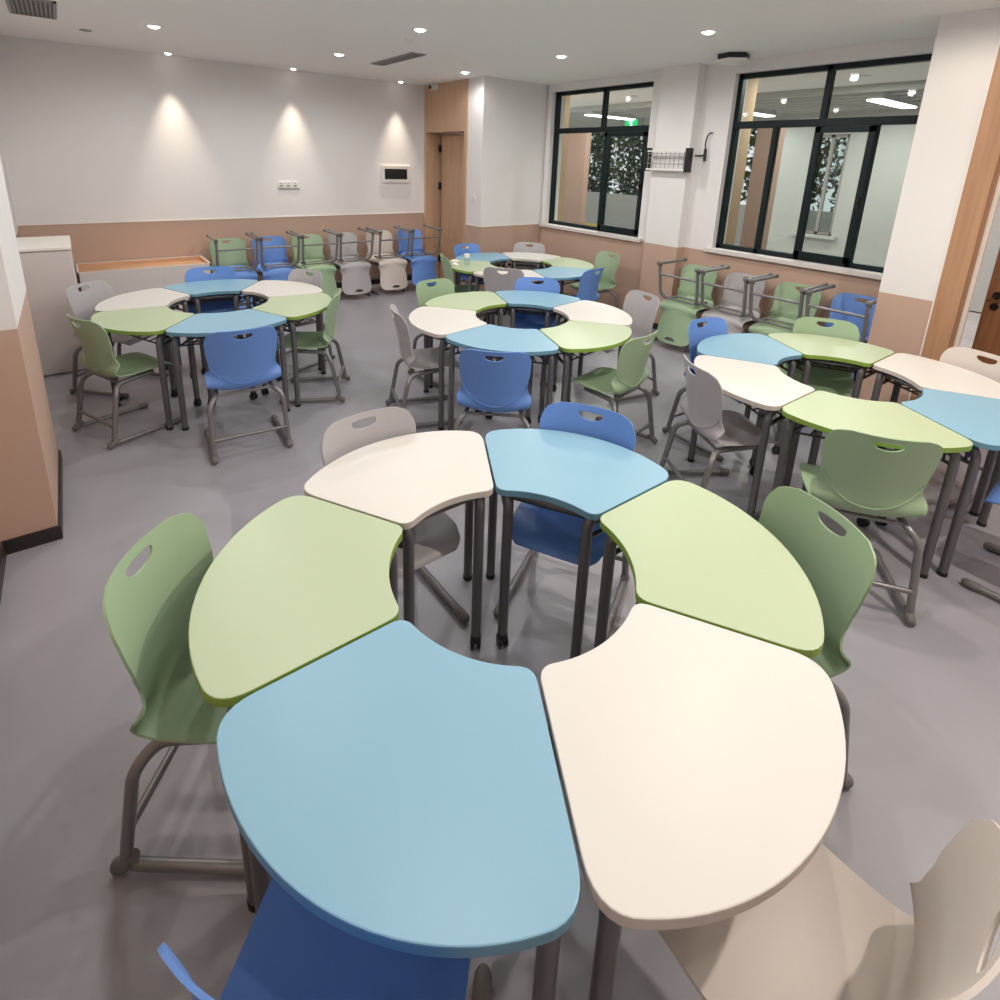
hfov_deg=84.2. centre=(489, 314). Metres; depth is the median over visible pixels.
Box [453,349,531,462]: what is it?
chair
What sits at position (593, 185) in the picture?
tree
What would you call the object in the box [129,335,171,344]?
basket
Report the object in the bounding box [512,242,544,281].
chair
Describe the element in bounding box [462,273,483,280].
basket
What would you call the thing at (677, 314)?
chair
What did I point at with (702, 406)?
chair
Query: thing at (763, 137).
wall column
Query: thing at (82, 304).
chair
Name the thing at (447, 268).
chair
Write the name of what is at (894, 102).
diffuser
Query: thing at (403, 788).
student desk
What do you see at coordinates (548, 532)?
chair
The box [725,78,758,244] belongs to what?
wall pier
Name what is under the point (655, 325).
baseboard
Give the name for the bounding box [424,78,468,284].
door
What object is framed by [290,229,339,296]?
chair
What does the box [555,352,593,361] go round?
basket
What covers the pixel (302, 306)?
student desk
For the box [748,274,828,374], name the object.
chair
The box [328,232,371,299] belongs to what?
chair
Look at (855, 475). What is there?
chair
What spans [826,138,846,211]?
tree
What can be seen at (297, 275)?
chair
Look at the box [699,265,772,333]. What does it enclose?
chair
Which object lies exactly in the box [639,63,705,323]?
wall
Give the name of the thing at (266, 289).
student desk
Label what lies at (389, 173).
box
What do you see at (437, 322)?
student desk
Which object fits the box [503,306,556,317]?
basket
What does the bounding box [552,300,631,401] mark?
student desk
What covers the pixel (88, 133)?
wall
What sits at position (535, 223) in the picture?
trim
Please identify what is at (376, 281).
baseboard
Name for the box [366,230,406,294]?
chair
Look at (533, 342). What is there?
student desk
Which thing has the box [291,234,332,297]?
chair
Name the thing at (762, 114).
diffuser
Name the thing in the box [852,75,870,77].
recessed light
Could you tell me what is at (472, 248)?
chair
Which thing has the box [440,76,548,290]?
wall
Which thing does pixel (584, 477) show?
student desk
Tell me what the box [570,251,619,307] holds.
chair
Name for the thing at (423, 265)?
chair
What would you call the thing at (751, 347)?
student desk
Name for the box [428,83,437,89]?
security camera
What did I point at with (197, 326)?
student desk
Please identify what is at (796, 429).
basket
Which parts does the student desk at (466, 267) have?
leg, leg, leg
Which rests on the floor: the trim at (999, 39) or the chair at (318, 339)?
the chair at (318, 339)
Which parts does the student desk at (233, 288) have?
leg, leg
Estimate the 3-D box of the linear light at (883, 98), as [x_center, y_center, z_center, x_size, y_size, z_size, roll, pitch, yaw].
[5.438,-2.909,7.431,1.250,0.170,0.200,-10,19,-36]
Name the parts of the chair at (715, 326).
leg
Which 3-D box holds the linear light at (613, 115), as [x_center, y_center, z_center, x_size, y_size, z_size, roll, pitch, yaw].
[2.416,-3.989,10.967,1.300,0.170,0.200,-10,19,-36]
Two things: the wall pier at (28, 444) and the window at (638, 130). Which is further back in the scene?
the window at (638, 130)
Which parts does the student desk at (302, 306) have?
leg, leg, leg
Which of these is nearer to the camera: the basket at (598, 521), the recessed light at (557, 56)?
the basket at (598, 521)
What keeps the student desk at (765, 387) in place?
on the floor
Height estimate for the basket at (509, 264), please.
0.081 m
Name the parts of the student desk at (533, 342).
leg, leg, leg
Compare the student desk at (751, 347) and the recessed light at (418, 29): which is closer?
the student desk at (751, 347)
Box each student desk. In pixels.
[91,306,201,429]
[95,288,191,400]
[164,279,257,374]
[166,309,289,430]
[188,496,402,912]
[216,620,579,999]
[242,280,322,369]
[252,293,331,406]
[304,430,492,648]
[409,306,486,429]
[425,291,506,387]
[446,324,558,430]
[450,259,497,324]
[455,252,509,314]
[473,270,543,291]
[485,429,668,658]
[496,290,579,385]
[502,252,560,269]
[533,266,589,285]
[538,320,631,422]
[540,604,845,999]
[542,257,593,293]
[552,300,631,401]
[594,480,823,657]
[687,355,814,518]
[688,333,801,465]
[755,333,893,452]
[772,391,972,578]
[871,353,999,516]
[875,389,999,577]
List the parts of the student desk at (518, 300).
leg, leg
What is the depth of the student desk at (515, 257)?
7.14 m
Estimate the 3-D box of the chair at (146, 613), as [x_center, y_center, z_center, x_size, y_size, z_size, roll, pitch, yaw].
[-0.761,1.070,1.640,0.530,0.868,0.505,2,15,0]
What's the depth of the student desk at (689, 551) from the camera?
1.71 m
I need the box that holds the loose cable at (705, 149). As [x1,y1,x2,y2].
[695,132,712,160]
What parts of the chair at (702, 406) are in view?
leg, leg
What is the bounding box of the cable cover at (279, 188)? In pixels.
[279,188,299,189]
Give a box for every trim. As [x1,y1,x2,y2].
[17,212,423,225]
[466,223,538,226]
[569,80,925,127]
[908,39,999,400]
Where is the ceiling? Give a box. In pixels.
[0,0,999,106]
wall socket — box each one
[277,181,284,187]
[285,181,291,187]
[292,181,297,187]
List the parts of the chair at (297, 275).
leg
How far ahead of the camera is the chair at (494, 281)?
5.78 m
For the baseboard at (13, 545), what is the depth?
2.76 m
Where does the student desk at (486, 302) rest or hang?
on the floor
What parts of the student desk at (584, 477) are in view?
leg, leg, leg, rail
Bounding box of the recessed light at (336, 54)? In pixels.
[333,53,344,55]
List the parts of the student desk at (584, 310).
leg, leg, leg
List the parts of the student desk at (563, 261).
leg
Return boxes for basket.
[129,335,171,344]
[186,294,245,305]
[252,298,266,302]
[282,318,304,329]
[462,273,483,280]
[477,308,497,317]
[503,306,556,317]
[508,263,548,268]
[513,498,599,522]
[541,279,579,285]
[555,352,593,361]
[740,401,782,420]
[793,423,945,461]
[795,359,875,375]
[884,376,919,395]
[961,451,969,458]
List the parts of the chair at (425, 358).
leg, leg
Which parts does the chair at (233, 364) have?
leg, leg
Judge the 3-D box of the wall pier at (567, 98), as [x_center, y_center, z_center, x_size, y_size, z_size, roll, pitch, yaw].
[0.950,-1.992,8.894,0.300,3.000,0.430,-10,19,-36]
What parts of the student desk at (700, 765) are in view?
leg, leg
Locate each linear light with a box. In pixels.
[584,106,635,119]
[753,108,775,116]
[866,91,918,108]
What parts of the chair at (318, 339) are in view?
leg, leg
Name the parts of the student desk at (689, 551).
leg, rail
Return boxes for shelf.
[646,168,682,170]
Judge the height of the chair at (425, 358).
0.868 m
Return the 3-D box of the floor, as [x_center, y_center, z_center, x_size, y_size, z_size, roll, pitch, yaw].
[5.742,-2.391,16.734,30.690,0.120,48.000,-10,19,-36]
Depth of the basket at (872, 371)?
3.80 m
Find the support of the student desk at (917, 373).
on the floor
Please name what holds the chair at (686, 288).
on the floor
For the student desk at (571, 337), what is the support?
on the floor
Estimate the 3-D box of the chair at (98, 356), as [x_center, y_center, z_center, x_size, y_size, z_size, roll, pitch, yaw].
[-2.577,0.388,3.885,0.505,0.868,0.531,11,18,29]
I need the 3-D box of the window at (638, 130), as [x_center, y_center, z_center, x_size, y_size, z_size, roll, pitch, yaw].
[1.425,-2.045,7.444,0.190,1.895,1.880,-10,19,-36]
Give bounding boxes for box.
[381,165,408,182]
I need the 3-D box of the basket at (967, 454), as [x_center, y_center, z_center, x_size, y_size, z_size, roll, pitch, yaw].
[2.485,0.595,2.922,0.649,0.081,0.225,-10,19,-36]
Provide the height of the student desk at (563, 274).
0.750 m
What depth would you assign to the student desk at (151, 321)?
3.98 m
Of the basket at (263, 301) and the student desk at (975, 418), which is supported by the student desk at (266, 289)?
the basket at (263, 301)
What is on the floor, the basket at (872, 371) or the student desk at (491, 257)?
the student desk at (491, 257)
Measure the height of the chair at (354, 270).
0.868 m
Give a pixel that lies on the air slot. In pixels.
(411, 55)
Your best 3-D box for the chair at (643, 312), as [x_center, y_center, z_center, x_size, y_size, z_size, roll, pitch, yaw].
[1.160,0.250,4.822,0.531,0.868,0.505,-5,17,-23]
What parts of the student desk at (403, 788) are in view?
leg, leg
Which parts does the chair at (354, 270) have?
leg, leg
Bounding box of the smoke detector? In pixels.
[402,36,413,43]
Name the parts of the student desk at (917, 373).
leg, leg, leg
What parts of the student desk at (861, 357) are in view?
leg, leg, rail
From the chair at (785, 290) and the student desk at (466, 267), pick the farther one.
the student desk at (466, 267)
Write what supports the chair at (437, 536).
on the floor
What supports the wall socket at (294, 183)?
attached to the wall at (88, 133)
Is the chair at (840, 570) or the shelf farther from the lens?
the shelf
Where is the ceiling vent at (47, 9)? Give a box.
[5,0,56,19]
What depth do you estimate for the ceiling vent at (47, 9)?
4.44 m
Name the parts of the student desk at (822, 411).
leg, leg, leg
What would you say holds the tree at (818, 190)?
on the floor
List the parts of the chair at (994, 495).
leg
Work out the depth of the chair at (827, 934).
1.06 m
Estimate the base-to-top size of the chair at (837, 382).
0.868 m
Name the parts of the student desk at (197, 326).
leg, leg, leg, leg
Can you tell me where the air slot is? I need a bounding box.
[370,52,425,65]
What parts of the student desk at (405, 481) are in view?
leg, leg, leg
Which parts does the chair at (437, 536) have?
leg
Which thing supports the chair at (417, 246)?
on the floor
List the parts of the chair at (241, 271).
leg, leg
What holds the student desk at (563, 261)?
on the floor
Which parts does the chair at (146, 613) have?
leg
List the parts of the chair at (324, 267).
leg, leg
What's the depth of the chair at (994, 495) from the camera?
2.67 m
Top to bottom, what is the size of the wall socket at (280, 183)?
0.088 m
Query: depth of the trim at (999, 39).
3.89 m
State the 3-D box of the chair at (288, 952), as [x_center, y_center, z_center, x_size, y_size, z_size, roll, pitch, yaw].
[-0.258,1.253,1.040,0.505,0.868,0.531,4,16,7]
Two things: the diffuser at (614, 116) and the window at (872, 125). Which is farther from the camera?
the diffuser at (614, 116)
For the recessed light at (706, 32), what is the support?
in the ceiling
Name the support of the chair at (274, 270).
on the chair at (271, 255)
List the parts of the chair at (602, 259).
leg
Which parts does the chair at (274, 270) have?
leg, leg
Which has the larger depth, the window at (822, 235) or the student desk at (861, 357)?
the window at (822, 235)
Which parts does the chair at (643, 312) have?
leg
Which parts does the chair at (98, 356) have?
leg, leg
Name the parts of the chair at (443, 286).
leg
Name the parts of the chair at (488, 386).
leg, leg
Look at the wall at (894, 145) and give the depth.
9.23 m
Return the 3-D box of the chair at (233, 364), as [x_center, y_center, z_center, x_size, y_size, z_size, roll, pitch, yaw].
[-1.672,0.456,3.747,0.505,0.868,0.531,-8,18,-31]
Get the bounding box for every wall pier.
[0,158,57,540]
[557,95,570,220]
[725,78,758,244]
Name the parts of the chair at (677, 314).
leg, leg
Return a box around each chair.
[65,280,168,397]
[67,314,180,449]
[103,513,271,877]
[157,878,491,999]
[185,266,243,342]
[203,326,292,464]
[206,232,258,308]
[209,238,258,305]
[250,230,300,280]
[252,236,287,304]
[276,288,349,403]
[279,268,334,372]
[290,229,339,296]
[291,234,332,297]
[321,407,469,622]
[327,227,374,294]
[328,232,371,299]
[365,226,411,289]
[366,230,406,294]
[385,304,461,427]
[397,229,433,290]
[398,224,442,285]
[408,278,454,387]
[440,253,481,292]
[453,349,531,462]
[454,243,496,310]
[479,267,523,320]
[493,402,635,639]
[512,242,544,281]
[514,277,559,379]
[568,267,603,301]
[569,330,657,443]
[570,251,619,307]
[603,290,659,402]
[655,264,716,351]
[656,258,724,346]
[657,819,999,999]
[659,354,777,517]
[662,317,740,461]
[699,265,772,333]
[704,272,765,324]
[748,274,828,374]
[758,486,876,787]
[768,282,821,319]
[772,317,859,432]
[800,429,942,626]
[805,284,876,378]
[824,293,876,374]
[939,347,999,507]
[961,480,999,601]
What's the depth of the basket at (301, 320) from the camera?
4.38 m
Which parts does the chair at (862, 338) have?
leg, leg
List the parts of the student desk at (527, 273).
leg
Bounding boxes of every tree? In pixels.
[587,133,620,192]
[608,136,643,195]
[740,129,843,209]
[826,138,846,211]
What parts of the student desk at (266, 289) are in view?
leg, leg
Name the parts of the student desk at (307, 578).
leg, leg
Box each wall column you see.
[562,133,591,224]
[740,128,785,248]
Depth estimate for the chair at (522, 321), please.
5.30 m
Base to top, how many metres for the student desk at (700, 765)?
0.750 m
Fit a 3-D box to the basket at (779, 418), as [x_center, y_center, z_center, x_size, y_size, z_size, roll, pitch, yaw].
[1.584,0.464,3.288,0.225,0.081,0.649,0,16,-7]
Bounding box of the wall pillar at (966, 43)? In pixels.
[859,7,999,403]
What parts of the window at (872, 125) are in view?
sill, sliding sash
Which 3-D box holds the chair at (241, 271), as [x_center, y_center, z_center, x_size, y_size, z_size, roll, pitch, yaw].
[-3.161,-0.552,6.896,0.505,0.868,0.530,-10,19,-36]
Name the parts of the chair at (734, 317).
leg, leg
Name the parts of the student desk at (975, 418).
leg, rail, leg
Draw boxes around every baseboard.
[0,450,62,603]
[260,276,411,296]
[563,293,854,381]
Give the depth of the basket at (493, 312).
4.85 m
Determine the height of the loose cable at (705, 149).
0.307 m
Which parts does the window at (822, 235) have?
sill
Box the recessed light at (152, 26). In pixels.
[145,24,161,28]
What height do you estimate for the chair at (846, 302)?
0.868 m
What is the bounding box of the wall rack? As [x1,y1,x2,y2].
[643,148,693,172]
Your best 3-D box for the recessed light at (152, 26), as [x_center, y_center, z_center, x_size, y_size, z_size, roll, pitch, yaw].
[-3.008,-2.578,4.967,0.136,0.022,0.136,-10,19,-36]
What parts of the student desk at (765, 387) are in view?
leg, leg, leg, rail, leg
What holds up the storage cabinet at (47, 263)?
on the floor
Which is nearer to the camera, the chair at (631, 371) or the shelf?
the chair at (631, 371)
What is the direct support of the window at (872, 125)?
in the wall at (721, 82)
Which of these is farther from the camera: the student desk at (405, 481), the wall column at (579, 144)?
the wall column at (579, 144)
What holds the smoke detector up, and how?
attached to the ceiling
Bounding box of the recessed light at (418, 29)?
[412,27,427,31]
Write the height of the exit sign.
0.220 m
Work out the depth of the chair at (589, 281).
5.89 m
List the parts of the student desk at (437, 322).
leg, leg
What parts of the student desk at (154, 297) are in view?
leg, leg, leg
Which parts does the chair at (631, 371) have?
leg, leg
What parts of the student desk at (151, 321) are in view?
leg, leg, leg, leg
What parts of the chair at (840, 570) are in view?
leg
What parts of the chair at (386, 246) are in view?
leg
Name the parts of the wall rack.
rail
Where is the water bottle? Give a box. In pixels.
[464,247,469,257]
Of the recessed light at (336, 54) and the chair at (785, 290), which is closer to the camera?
the chair at (785, 290)
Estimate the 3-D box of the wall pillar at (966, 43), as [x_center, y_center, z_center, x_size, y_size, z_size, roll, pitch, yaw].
[3.569,-0.654,4.376,0.910,3.000,0.360,-10,19,-36]
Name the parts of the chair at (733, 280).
leg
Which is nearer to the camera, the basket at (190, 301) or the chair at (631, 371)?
the chair at (631, 371)
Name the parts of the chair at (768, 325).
leg, leg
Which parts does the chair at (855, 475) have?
leg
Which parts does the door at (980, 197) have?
handle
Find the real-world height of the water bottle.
0.215 m
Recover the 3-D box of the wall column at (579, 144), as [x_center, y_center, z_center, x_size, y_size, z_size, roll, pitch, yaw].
[1.594,-2.122,10.316,0.120,2.570,0.490,-10,19,-36]
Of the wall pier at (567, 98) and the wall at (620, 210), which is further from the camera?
the wall at (620, 210)
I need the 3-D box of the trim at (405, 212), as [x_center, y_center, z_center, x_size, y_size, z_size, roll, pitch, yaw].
[-3.089,-1.312,7.481,5.070,0.012,0.008,-10,19,-36]
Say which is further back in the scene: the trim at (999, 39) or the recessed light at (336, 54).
the recessed light at (336, 54)
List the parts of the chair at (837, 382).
leg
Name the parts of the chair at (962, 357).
leg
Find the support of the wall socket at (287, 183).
attached to the wall at (88, 133)
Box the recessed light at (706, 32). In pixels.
[700,30,716,34]
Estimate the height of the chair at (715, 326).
0.868 m
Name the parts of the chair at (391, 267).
leg, leg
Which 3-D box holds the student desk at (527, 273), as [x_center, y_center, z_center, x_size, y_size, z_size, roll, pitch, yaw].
[0.221,-0.094,6.176,0.784,0.750,0.562,6,16,13]
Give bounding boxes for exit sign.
[620,118,643,125]
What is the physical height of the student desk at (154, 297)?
0.750 m
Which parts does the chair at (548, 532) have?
leg, leg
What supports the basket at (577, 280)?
on the student desk at (563, 274)
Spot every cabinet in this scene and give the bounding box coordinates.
[16,235,88,375]
[76,255,211,311]
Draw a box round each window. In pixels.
[539,82,653,241]
[703,53,932,279]
[790,134,850,239]
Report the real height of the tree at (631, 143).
4.718 m
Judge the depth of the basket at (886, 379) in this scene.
3.50 m
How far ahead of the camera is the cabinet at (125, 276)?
6.39 m
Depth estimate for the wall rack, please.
6.25 m
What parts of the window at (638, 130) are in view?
sill, sliding sash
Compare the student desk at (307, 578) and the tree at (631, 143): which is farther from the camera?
the tree at (631, 143)
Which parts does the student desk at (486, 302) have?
leg, leg, leg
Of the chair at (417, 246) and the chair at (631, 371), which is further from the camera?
the chair at (417, 246)
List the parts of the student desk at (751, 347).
leg, leg, leg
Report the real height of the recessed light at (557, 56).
0.022 m
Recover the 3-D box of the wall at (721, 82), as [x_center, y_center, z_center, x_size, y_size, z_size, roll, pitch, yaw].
[2.335,-1.283,6.501,0.250,3.000,4.810,-10,19,-36]
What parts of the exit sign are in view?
sign panel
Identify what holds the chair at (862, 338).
on the chair at (846, 302)
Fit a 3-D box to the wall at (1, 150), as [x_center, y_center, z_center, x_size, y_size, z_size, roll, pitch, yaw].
[-1.946,-0.079,1.655,0.200,3.000,10.900,-10,19,-36]
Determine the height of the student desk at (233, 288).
0.750 m
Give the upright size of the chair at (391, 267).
0.868 m
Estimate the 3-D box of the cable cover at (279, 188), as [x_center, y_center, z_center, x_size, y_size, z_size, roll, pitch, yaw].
[-2.748,-1.728,7.620,0.290,0.016,0.006,-10,19,-36]
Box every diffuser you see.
[585,114,634,119]
[753,112,774,116]
[867,98,916,108]
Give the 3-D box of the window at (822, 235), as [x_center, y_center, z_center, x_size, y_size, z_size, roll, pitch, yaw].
[5.833,-2.229,9.667,0.200,1.750,0.750,-10,19,-36]
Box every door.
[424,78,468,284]
[909,46,999,400]
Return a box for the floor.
[0,221,999,999]
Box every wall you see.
[0,35,423,290]
[0,140,18,542]
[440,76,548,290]
[540,35,936,377]
[585,191,832,242]
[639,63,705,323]
[766,107,999,312]
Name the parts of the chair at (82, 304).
leg, leg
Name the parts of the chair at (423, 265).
leg, leg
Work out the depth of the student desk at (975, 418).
2.78 m
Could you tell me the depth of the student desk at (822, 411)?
2.74 m
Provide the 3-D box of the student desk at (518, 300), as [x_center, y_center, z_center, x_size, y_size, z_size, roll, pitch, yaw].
[0.408,0.211,5.098,0.784,0.750,0.562,6,16,14]
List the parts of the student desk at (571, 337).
leg, leg, leg, leg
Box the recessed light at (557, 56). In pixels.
[555,55,567,58]
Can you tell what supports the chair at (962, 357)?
on the floor
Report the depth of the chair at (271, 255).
7.43 m
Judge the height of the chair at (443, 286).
0.868 m
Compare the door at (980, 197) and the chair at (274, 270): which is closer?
the door at (980, 197)
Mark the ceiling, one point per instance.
(519, 40)
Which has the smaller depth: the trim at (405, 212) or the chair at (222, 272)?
the chair at (222, 272)
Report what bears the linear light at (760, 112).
attached to the ceiling

